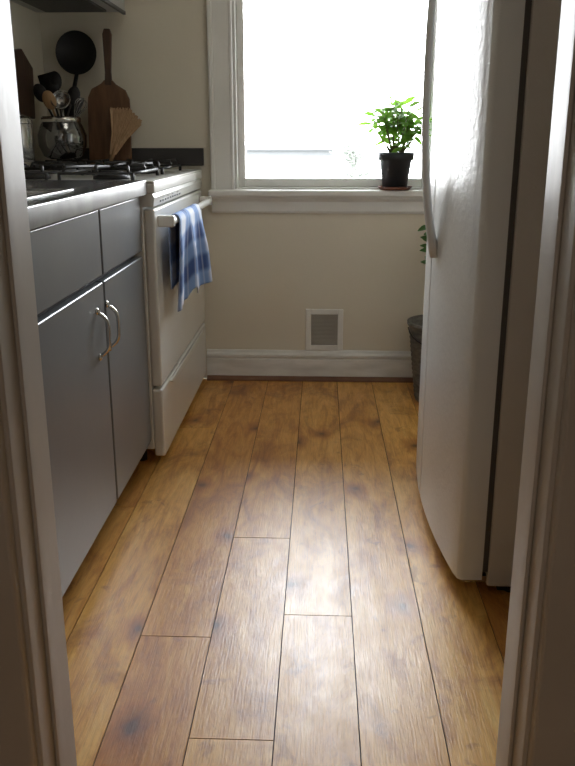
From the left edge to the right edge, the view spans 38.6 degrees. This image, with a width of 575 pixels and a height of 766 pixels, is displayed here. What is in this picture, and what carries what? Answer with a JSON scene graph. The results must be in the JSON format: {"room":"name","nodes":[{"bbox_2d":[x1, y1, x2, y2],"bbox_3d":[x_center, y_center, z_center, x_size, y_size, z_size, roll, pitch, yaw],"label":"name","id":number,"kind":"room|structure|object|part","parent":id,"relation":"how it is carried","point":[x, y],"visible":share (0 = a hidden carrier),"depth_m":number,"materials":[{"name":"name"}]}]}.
{"room":"kitchen","nodes":[
{"label":"kitchen","id":0,"kind":"room"},
{"bbox_2d":[9,0,50,166],"bbox_3d":[-1.106,-0.854,2.231,0.100,2.450,2.470,1,17,2],"label":"wall","id":1,"kind":"structure","parent":0,"point":[26,31],"depth_m":3.26,"materials":[{"name":"paint"}]},
{"bbox_2d":[14,49,34,118],"bbox_3d":[-1.008,-1.132,3.099,0.018,0.250,0.259,1,17,2],"label":"serving board","id":2,"kind":"object","parent":1,"relation":"attached to","point":[24,70],"visible":0.55,"depth_m":3.11,"materials":[{"name":"brown wood"}]},
{"bbox_2d":[10,0,125,14],"bbox_3d":[-0.846,-1.425,2.802,0.362,0.180,0.950,1,17,2],"label":"range hood","id":3,"kind":"object","parent":1,"relation":"attached to","point":[34,5],"visible":1,"depth_m":3.09,"materials":[{"name":"paint"}]},
{"bbox_2d":[39,0,426,377],"bbox_3d":[0.146,-1.212,3.440,2.500,2.450,0.150,1,17,2],"label":"wall","id":4,"kind":"structure","parent":0,"point":[267,269],"depth_m":3.54,"materials":[{"name":"paint"}]},
{"bbox_2d":[55,30,95,86],"bbox_3d":[-0.858,-1.270,3.352,0.168,0.316,0.056,1,17,2],"label":"frying pan","id":5,"kind":"object","parent":4,"relation":"hanging from","point":[75,51],"visible":0.91,"depth_m":3.35,"materials":[{"name":"metal"}]},
{"bbox_3d":[-0.876,-1.189,3.363,0.053,0.154,0.020,-12,20,-35],"label":"handle","id":6,"kind":"part","parent":5,"relation":"part of","materials":[{"name":"black plastic"}]},
{"bbox_2d":[56,148,203,165],"bbox_3d":[-0.664,-0.955,3.460,0.625,0.071,0.022,1,17,2],"label":"backsplash strip","id":7,"kind":"object","parent":4,"relation":"attached to","point":[183,156],"visible":0.51,"depth_m":3.44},
{"bbox_2d":[207,349,412,376],"bbox_3d":[0.462,-0.075,3.673,1.650,0.137,0.022,1,17,2],"label":"baseboard","id":8,"kind":"structure","parent":4,"relation":"attached to","point":[245,362],"depth_m":3.68,"materials":[{"name":"paint"}]},
{"bbox_2d":[207,375,412,382],"bbox_3d":[0.461,-0.014,3.675,1.650,0.020,0.018,1,17,2],"label":"trim","id":9,"kind":"structure","parent":4,"relation":"attached to","point":[209,377],"depth_m":3.68,"materials":[{"name":"brown wood"}]},
{"bbox_2d":[206,0,437,213],"bbox_3d":[0.197,-1.414,3.346,1.055,1.410,0.210,1,17,2],"label":"window","id":10,"kind":"structure","parent":4,"relation":"in","point":[231,191],"depth_m":3.44,"materials":[{"name":"paint"}]},
{"bbox_3d":[0.190,-1.442,3.276,1.025,1.315,0.030,1,17,2],"label":"casing","id":11,"kind":"part","parent":10,"relation":"part of","materials":[{"name":"paint"}]},
{"bbox_3d":[0.195,-0.805,3.474,1.055,0.028,0.110,1,17,2],"label":"sill","id":12,"kind":"part","parent":10,"relation":"part of","materials":[{"name":"paint"}]},
{"bbox_2d":[357,93,431,190],"bbox_3d":[0.451,-0.984,3.358,0.343,0.381,0.235,1,17,2],"label":"potted plant","id":13,"kind":"object","parent":10,"relation":"on","point":[395,164],"visible":0.96,"depth_m":3.35,"materials":[{"name":"green plant"}]},
{"bbox_3d":[0.451,-0.888,3.429,0.154,0.147,0.154,1,17,2],"label":"pot","id":14,"kind":"part","parent":13,"relation":"part of","materials":[{"name":"plastic"}]},
{"bbox_2d":[305,309,342,349],"bbox_3d":[0.164,-0.237,3.644,0.166,0.186,0.010,1,17,2],"label":"air vent","id":15,"kind":"object","parent":4,"relation":"in","point":[324,327],"visible":1,"depth_m":3.64,"materials":[{"name":"metal"}]},
{"bbox_2d":[311,314,337,344],"bbox_3d":[0.164,-0.237,3.645,0.118,0.138,0.007,1,17,2],"label":"grille","id":16,"kind":"object","parent":15,"relation":"attached to","point":[324,327],"depth_m":3.64,"materials":[{"name":"grey metal"}]},
{"bbox_2d":[62,378,509,765],"bbox_3d":[0.027,0.827,0.959,3.900,0.050,5.770,1,17,2],"label":"floor","id":17,"kind":"structure","parent":0,"point":[275,586],"depth_m":1.91,"materials":[{"name":"brown wood"}]},
{"bbox_2d":[30,197,151,596],"bbox_3d":[-0.756,0.050,1.938,0.636,0.884,1.375,1,17,2],"label":"base cabinet","id":18,"kind":"object","parent":17,"relation":"on","point":[89,281],"visible":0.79,"depth_m":1.95,"materials":[{"name":"grey wood"}]},
{"bbox_3d":[-0.483,-0.276,1.786,0.022,0.162,0.500,1,17,2],"label":"drawer","id":19,"kind":"part","parent":18,"relation":"part of","materials":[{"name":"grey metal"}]},
{"bbox_3d":[-0.483,0.105,1.899,0.022,0.600,0.500,1,17,2],"label":"door","id":20,"kind":"part","parent":18,"relation":"part of","materials":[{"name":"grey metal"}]},
{"bbox_2d":[25,180,146,230],"bbox_3d":[-0.762,-0.394,1.810,0.624,0.044,1.380,1,17,2],"label":"countertop","id":21,"kind":"structure","parent":18,"relation":"on","point":[86,196],"depth_m":1.91,"materials":[{"name":"stone"}]},
{"bbox_2d":[26,189,72,198],"bbox_3d":[-0.751,-0.347,1.640,0.445,0.042,0.720,1,17,2],"label":"sink","id":22,"kind":"object","parent":21,"relation":"in","point":[31,193],"visible":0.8,"depth_m":1.90,"materials":[{"name":"silver metal"}]},
{"bbox_2d":[26,191,45,194],"bbox_3d":[-0.751,-0.346,1.641,0.397,0.039,0.672,1,17,2],"label":"basin","id":23,"kind":"object","parent":22,"relation":"in","point":[27,192],"depth_m":1.94,"materials":[{"name":"silver metal"}]},
{"bbox_3d":[-0.451,-0.119,2.012,0.037,0.133,0.018,1,17,2],"label":"handle","id":24,"kind":"part","parent":18,"relation":"part of","materials":[{"name":"silver metal"}]},
{"bbox_3d":[-0.447,-0.146,2.103,0.037,0.133,0.018,1,17,2],"label":"handle","id":25,"kind":"part","parent":18,"relation":"part of","materials":[{"name":"silver metal"}]},
{"bbox_3d":[-0.463,-0.415,2.258,0.022,0.162,0.462,1,17,2],"label":"drawer","id":26,"kind":"part","parent":18,"relation":"part of","materials":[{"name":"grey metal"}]},
{"bbox_3d":[-0.463,-0.035,2.371,0.022,0.600,0.462,1,17,2],"label":"door","id":27,"kind":"part","parent":18,"relation":"part of","materials":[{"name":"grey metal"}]},
{"bbox_2d":[24,159,211,460],"bbox_3d":[-0.669,-0.338,3.103,0.678,0.966,1.036,1,17,2],"label":"stove","id":28,"kind":"object","parent":17,"relation":"on","point":[176,341],"visible":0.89,"depth_m":2.75,"materials":[{"name":"white metal"}]},
{"bbox_2d":[20,115,34,161],"bbox_3d":[-0.947,-0.859,2.843,0.128,0.178,0.128,1,17,2],"label":"glass jar","id":29,"kind":"object","parent":28,"relation":"on","point":[26,123],"visible":0.23,"depth_m":2.82,"materials":[{"name":"silver metal"}]},
{"bbox_3d":[-0.947,-0.920,2.825,0.128,0.050,0.128,1,17,2],"label":"lid","id":30,"kind":"part","parent":29,"relation":"part of","materials":[{"name":"silver metal"}]},
{"bbox_2d":[37,116,86,158],"bbox_3d":[-0.886,-0.964,3.227,0.188,0.160,0.188,1,17,2],"label":"jar","id":31,"kind":"object","parent":28,"relation":"on","point":[79,151],"visible":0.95,"depth_m":3.19,"materials":[{"name":"clear glass"}]},
{"bbox_2d":[33,84,71,151],"bbox_3d":[-0.918,-1.033,3.213,0.137,0.264,0.018,-2,17,-8],"label":"spoon","id":32,"kind":"object","parent":31,"relation":"in","point":[38,89],"visible":0.7,"depth_m":3.17,"materials":[{"name":"black plastic"}]},
{"bbox_3d":[-0.900,-1.005,3.226,0.101,0.204,0.011,-3,17,-10],"label":"handle","id":33,"kind":"part","parent":32,"relation":"part of","materials":[{"name":"black plastic"}]},
{"bbox_2d":[38,71,67,144],"bbox_3d":[-0.916,-1.064,3.232,0.121,0.312,0.024,5,17,18],"label":"slotted turner","id":34,"kind":"object","parent":31,"relation":"in","point":[44,79],"visible":0.42,"depth_m":3.21,"materials":[{"name":"black plastic"}]},
{"bbox_3d":[-0.892,-1.015,3.233,0.067,0.217,0.010,7,18,22],"label":"handle","id":35,"kind":"part","parent":34,"relation":"part of","materials":[{"name":"black plastic"}]},
{"bbox_2d":[42,90,69,152],"bbox_3d":[-0.891,-1.005,3.168,0.092,0.235,0.027,-7,18,-23],"label":"wooden spoon","id":36,"kind":"object","parent":31,"relation":"in","point":[47,96],"visible":0.99,"depth_m":3.14,"materials":[{"name":"brown wood"}]},
{"bbox_3d":[-0.880,-0.978,3.187,0.063,0.173,0.011,-9,19,-29],"label":"handle","id":37,"kind":"part","parent":36,"relation":"part of","materials":[{"name":"brown wood"}]},
{"bbox_2d":[50,71,67,152],"bbox_3d":[-0.901,-1.067,3.239,0.066,0.311,0.019,4,17,14],"label":"spoon","id":38,"kind":"object","parent":31,"relation":"in","point":[55,78],"visible":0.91,"depth_m":3.20,"materials":[{"name":"black plastic"}]},
{"bbox_2d":[51,90,70,153],"bbox_3d":[-0.865,-1.012,3.185,0.076,0.238,0.102,1,17,2],"label":"ladle","id":39,"kind":"object","parent":31,"relation":"in","point":[62,97],"visible":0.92,"depth_m":3.15,"materials":[{"name":"silver metal"}]},
{"bbox_3d":[-0.876,-0.992,3.214,0.010,0.182,0.062,-6,17,-19],"label":"handle","id":40,"kind":"part","parent":39,"relation":"part of","materials":[{"name":"silver metal"}]},
{"bbox_2d":[55,86,79,151],"bbox_3d":[-0.862,-1.027,3.208,0.118,0.255,0.016,1,17,2],"label":"serving spoon","id":41,"kind":"object","parent":31,"relation":"in","point":[74,92],"visible":0.79,"depth_m":3.18,"materials":[{"name":"black plastic"}]},
{"bbox_3d":[-0.879,-0.998,3.217,0.084,0.194,0.011,1,17,2],"label":"handle","id":42,"kind":"part","parent":41,"relation":"part of","materials":[{"name":"black plastic"}]},
{"bbox_2d":[60,97,83,153],"bbox_3d":[-0.860,-1.021,3.236,0.122,0.227,0.058,-14,21,-39],"label":"spatula","id":43,"kind":"object","parent":31,"relation":"in","point":[71,113],"visible":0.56,"depth_m":3.23,"materials":[{"name":"black plastic"}]},
{"bbox_3d":[-0.872,-0.970,3.219,0.011,0.139,0.067,10,19,31],"label":"handle","id":44,"kind":"part","parent":43,"relation":"part of","materials":[{"name":"silver plastic"}]},
{"bbox_2d":[57,98,86,152],"bbox_3d":[-0.841,-0.995,3.180,0.142,0.210,0.048,1,17,2],"label":"whisk","id":45,"kind":"object","parent":31,"relation":"in","point":[78,99],"visible":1,"depth_m":3.17,"materials":[{"name":"silver metal"}]},
{"bbox_3d":[-0.868,-0.961,3.201,0.089,0.135,0.011,3,17,10],"label":"handle","id":46,"kind":"part","parent":45,"relation":"part of","materials":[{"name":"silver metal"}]},
{"bbox_2d":[88,28,131,164],"bbox_3d":[-0.730,-1.144,3.322,0.184,0.538,0.049,1,17,2],"label":"cutting board","id":47,"kind":"object","parent":28,"relation":"on","point":[107,94],"visible":0.74,"depth_m":3.33,"materials":[{"name":"brown wood"}]},
{"bbox_3d":[-0.715,-1.297,3.267,0.041,0.211,0.030,1,17,2],"label":"handle","id":48,"kind":"part","parent":47,"relation":"part of","materials":[{"name":"brown wood"}]},
{"bbox_3d":[-0.729,-1.055,3.355,0.184,0.348,0.036,1,17,2],"label":"blade","id":49,"kind":"part","parent":47,"relation":"part of","materials":[{"name":"brown wood"}]},
{"bbox_2d":[25,169,201,192],"bbox_3d":[-0.695,-0.748,2.983,0.626,0.050,1.036,1,17,2],"label":"cooktop","id":50,"kind":"object","parent":28,"relation":"in","point":[157,180],"depth_m":2.76,"materials":[{"name":"white metal"}]},
{"bbox_2d":[109,107,141,160],"bbox_3d":[-0.657,-1.006,3.325,0.142,0.214,0.049,-3,17,-8],"label":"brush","id":51,"kind":"object","parent":28,"relation":"on","point":[124,123],"visible":1,"depth_m":3.30,"materials":[{"name":"wood"}]},
{"bbox_3d":[-0.704,-0.935,3.330,0.045,0.075,0.035,1,17,2],"label":"handle","id":52,"kind":"part","parent":51,"relation":"part of","materials":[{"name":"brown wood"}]},
{"bbox_3d":[-0.403,-0.702,2.986,0.038,0.040,1.032,1,17,2],"label":"control panel","id":53,"kind":"part","parent":28,"relation":"part of","materials":[{"name":"white metal"}]},
{"bbox_3d":[-0.403,-0.405,3.074,0.035,0.566,1.025,1,17,2],"label":"oven door","id":54,"kind":"part","parent":28,"relation":"part of","materials":[{"name":"white metal"}]},
{"bbox_3d":[-0.403,-0.013,3.190,0.035,0.232,1.025,1,17,2],"label":"storage drawer","id":55,"kind":"part","parent":28,"relation":"part of","materials":[{"name":"white metal"}]},
{"bbox_3d":[-0.382,-0.105,3.162,0.010,0.030,0.789,1,17,2],"label":"handle","id":56,"kind":"part","parent":28,"relation":"part of","materials":[{"name":"white metal"}]},
{"bbox_2d":[168,204,211,311],"bbox_3d":[-0.330,-0.447,2.845,0.083,0.312,0.469,1,17,2],"label":"kitchen towel","id":57,"kind":"object","parent":28,"relation":"hanging from","point":[190,266],"visible":0.97,"depth_m":2.80,"materials":[{"name":"fabric"}]},
{"bbox_2d":[407,225,426,401],"bbox_3d":[0.640,-0.280,3.335,0.300,0.723,0.300,1,17,2],"label":"potted plant","id":58,"kind":"object","parent":17,"relation":"on","point":[415,323],"visible":0.15,"depth_m":3.33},
{"bbox_3d":[0.637,-0.177,3.292,0.300,0.076,0.105,1,17,2],"label":"handle","id":59,"kind":"part","parent":58,"relation":"part of","materials":[{"name":"wicker"}]},
{"bbox_2d":[416,0,561,592],"bbox_3d":[0.750,-0.426,2.036,0.847,1.740,0.758,1,17,2],"label":"refrigerator","id":60,"kind":"object","parent":17,"relation":"on","point":[484,183],"visible":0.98,"depth_m":1.79,"materials":[{"name":"white metal"}]},
{"bbox_3d":[0.358,-0.739,1.974,0.062,0.871,0.041,1,17,2],"label":"handle","id":61,"kind":"part","parent":60,"relation":"part of","materials":[{"name":"white plastic"}]},
{"bbox_3d":[0.434,-0.524,2.271,0.089,1.685,0.277,1,17,2],"label":"door","id":62,"kind":"part","parent":60,"relation":"part of","materials":[{"name":"white metal"}]},
{"bbox_3d":[0.041,-0.470,0.937,3.800,2.450,0.135,1,17,2],"label":"wall","id":63,"kind":"structure","parent":0,"visible":0},
{"bbox_2d":[0,0,574,765],"bbox_3d":[-0.009,-0.279,0.995,0.721,2.050,0.143,1,17,2],"label":"trim","id":64,"kind":"structure","parent":63,"relation":"attached to","point":[10,397],"depth_m":1.08,"materials":[{"name":"paint"}]},
{"bbox_2d":[0,286,574,765],"bbox_3d":[-0.012,-0.290,0.910,0.871,2.120,0.022,1,17,2],"label":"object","id":65,"kind":"structure","parent":63,"relation":"attached to","point":[552,727],"depth_m":1.08,"materials":[{"name":"paint"}]},
{"label":"outside","id":66,"kind":"structure","parent":0,"visible":0},
{"bbox_3d":[1.283,-6.622,31.475,50.000,0.100,55.830,1,17,2],"label":"ground","id":67,"kind":"structure","parent":66,"visible":0},
{"bbox_2d":[246,126,337,177],"bbox_3d":[-0.019,-8.099,31.003,3.800,3.000,4.400,1,17,2],"label":"house","id":68,"kind":"structure","parent":67,"relation":"on","point":[284,152],"depth_m":28.95,"materials":[{"name":"white"}]},
{"bbox_2d":[323,120,381,177],"bbox_3d":[2.084,-6.463,25.263,2.131,3.137,2.002,1,17,2],"label":"tree","id":69,"kind":"object","parent":67,"relation":"on","point":[350,151],"visible":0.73,"depth_m":24.89,"materials":[{"name":"plant"}]}
]}

